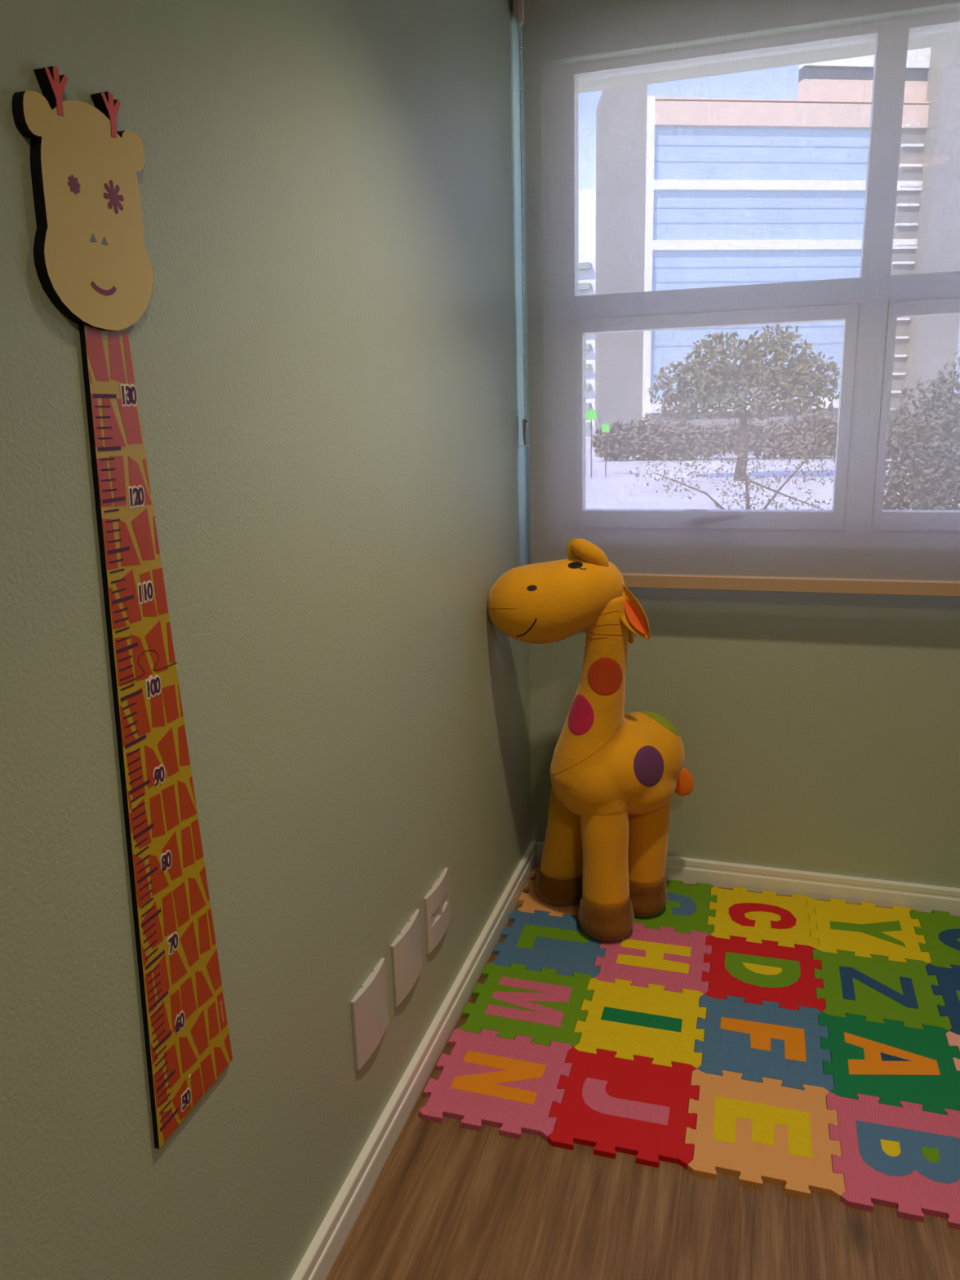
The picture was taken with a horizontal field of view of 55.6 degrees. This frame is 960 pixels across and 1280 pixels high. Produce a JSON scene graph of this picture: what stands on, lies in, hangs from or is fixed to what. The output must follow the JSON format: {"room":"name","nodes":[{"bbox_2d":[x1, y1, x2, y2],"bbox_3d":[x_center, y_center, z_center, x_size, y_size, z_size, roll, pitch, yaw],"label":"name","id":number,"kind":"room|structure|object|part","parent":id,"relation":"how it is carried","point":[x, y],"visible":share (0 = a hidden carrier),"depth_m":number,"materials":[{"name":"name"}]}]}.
{"room":"children's playroom","nodes":[
{"label":"children's playroom","id":0,"kind":"room"},
{"bbox_2d":[0,0,531,1279],"bbox_3d":[-0.519,-0.101,0.631,0.120,2.560,4.000,3,14,17],"label":"wall","id":1,"kind":"structure","parent":0,"point":[326,346],"depth_m":1.21,"materials":[{"name":"green paint"}]},
{"bbox_2d":[11,66,232,1148],"bbox_3d":[-0.354,0.021,0.965,0.012,1.100,0.162,3,14,17],"label":"chart","id":2,"kind":"object","parent":1,"relation":"attached to","point":[92,262],"visible":1,"depth_m":0.94,"materials":[{"name":"yellow"}]},
{"bbox_2d":[350,957,388,1071],"bbox_3d":[-0.190,0.656,1.602,0.012,0.133,0.133,3,14,17],"label":"wall plate","id":3,"kind":"object","parent":1,"relation":"attached to","point":[369,1006],"visible":1,"depth_m":1.58,"materials":[{"name":"grey plastic"}]},
{"bbox_2d":[390,909,422,1007],"bbox_3d":[-0.139,0.614,1.765,0.012,0.128,0.136,3,14,17],"label":"wall plate","id":4,"kind":"object","parent":1,"relation":"attached to","point":[406,949],"visible":1,"depth_m":1.74,"materials":[{"name":"grey plastic"}]},
{"bbox_2d":[290,840,536,1279],"bbox_3d":[-0.420,1.110,0.906,0.018,0.072,4.000,3,14,17],"label":"baseboard","id":5,"kind":"structure","parent":1,"relation":"attached to","point":[317,1263],"depth_m":1.75,"materials":[{"name":"white wood"}]},
{"bbox_2d":[423,867,449,954],"bbox_3d":[-0.087,0.571,1.927,0.012,0.126,0.135,3,14,17],"label":"wall plate","id":6,"kind":"object","parent":1,"relation":"attached to","point":[436,902],"visible":1,"depth_m":1.91,"materials":[{"name":"grey plastic"}]},
{"bbox_2d":[431,914,435,924],"bbox_3d":[-0.099,0.580,1.891,0.004,0.012,0.018,3,14,17],"label":"socket","id":7,"kind":"object","parent":6,"relation":"attached to","point":[433,916],"depth_m":1.89,"materials":[{"name":"grey plastic"}]},
{"bbox_2d":[325,865,959,1279],"bbox_3d":[1.105,1.263,0.473,3.440,0.100,4.260,3,14,17],"label":"floor","id":8,"kind":"structure","parent":0,"point":[448,1201],"depth_m":1.52,"materials":[{"name":"brown wood"}]},
{"bbox_2d":[418,866,959,1230],"bbox_3d":[0.640,0.828,2.067,1.297,0.013,1.041,3,14,17],"label":"play mat","id":9,"kind":"object","parent":8,"relation":"on","point":[769,1131],"depth_m":1.93,"materials":[{"name":"multicoloured"}]},
{"bbox_2d":[487,537,693,941],"bbox_3d":[0.284,0.241,2.324,0.383,1.024,0.466,11,18,42],"label":"giraffe","id":10,"kind":"object","parent":9,"relation":"on","point":[615,775],"visible":1,"depth_m":2.24,"materials":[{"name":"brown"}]},
{"bbox_3d":[0.245,0.487,2.485,0.166,0.304,0.129,3,14,17],"label":"leg","id":11,"kind":"part","parent":10,"relation":"part of","materials":[{"name":"fabric"}]},
{"bbox_2d":[568,694,594,735],"bbox_3d":[0.242,0.183,2.236,0.032,0.104,0.088,-10,16,-32],"label":"spot","id":12,"kind":"object","parent":10,"relation":"on","point":[581,712],"depth_m":2.22,"materials":[{"name":"pink"}]},
{"bbox_3d":[0.318,0.527,2.323,0.129,0.277,0.133,3,14,17],"label":"leg","id":13,"kind":"part","parent":10,"relation":"part of","materials":[{"name":"fabric"}]},
{"bbox_2d":[587,657,622,696],"bbox_3d":[0.303,0.085,2.190,0.089,0.102,0.029,-1,14,1],"label":"spot","id":14,"kind":"object","parent":10,"relation":"attached to","point":[605,674],"depth_m":2.19,"materials":[{"name":"brown fabric"}]},
{"bbox_2d":[633,745,664,786],"bbox_3d":[0.414,0.313,2.247,0.097,0.104,0.028,-9,16,-29],"label":"spot","id":15,"kind":"object","parent":10,"relation":"attached to","point":[648,760],"depth_m":2.24,"materials":[{"name":"purple fabric"}]},
{"bbox_3d":[0.441,0.500,2.420,0.138,0.279,0.138,3,14,17],"label":"leg","id":16,"kind":"part","parent":10,"relation":"part of","materials":[{"name":"fabric"}]},
{"bbox_2d":[640,711,679,736],"bbox_3d":[0.425,0.228,2.400,0.090,0.108,0.242,-13,18,-39],"label":"spot","id":17,"kind":"object","parent":10,"relation":"attached to","point":[655,721],"depth_m":2.30,"materials":[{"name":"green fabric"}]},
{"bbox_2d":[520,22,959,888],"bbox_3d":[1.674,-0.512,2.067,3.440,2.560,0.140,3,14,17],"label":"wall","id":18,"kind":"structure","parent":0,"point":[820,732],"depth_m":2.44,"materials":[{"name":"green paint"}]},
{"bbox_2d":[510,0,959,596],"bbox_3d":[0.931,-0.823,2.086,1.741,1.449,0.114,3,14,17],"label":"roller blind","id":19,"kind":"object","parent":18,"relation":"attached to","point":[743,216],"visible":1,"depth_m":2.16,"materials":[{"name":"beige fabric"}]},
{"bbox_3d":[0.107,-1.028,2.272,0.005,0.928,0.018,3,14,17],"label":"bead chain","id":20,"kind":"part","parent":19,"relation":"part of","materials":[{"name":"white plastic"}]},
{"bbox_3d":[0.118,-0.534,2.392,0.010,0.042,0.010,3,14,17],"label":"blade","id":21,"kind":"part","parent":19,"relation":"part of","materials":[{"name":"grey plastic"}]},
{"bbox_3d":[0.957,-0.131,2.231,1.714,0.036,0.021,3,14,17],"label":"rail","id":22,"kind":"part","parent":19,"relation":"part of","materials":[{"name":"beige"}]},
{"bbox_2d":[536,840,959,915],"bbox_3d":[1.692,0.715,2.286,3.182,0.072,0.018,3,14,17],"label":"baseboard","id":23,"kind":"structure","parent":18,"relation":"attached to","point":[820,886],"depth_m":2.51,"materials":[{"name":"white wood"}]}
]}

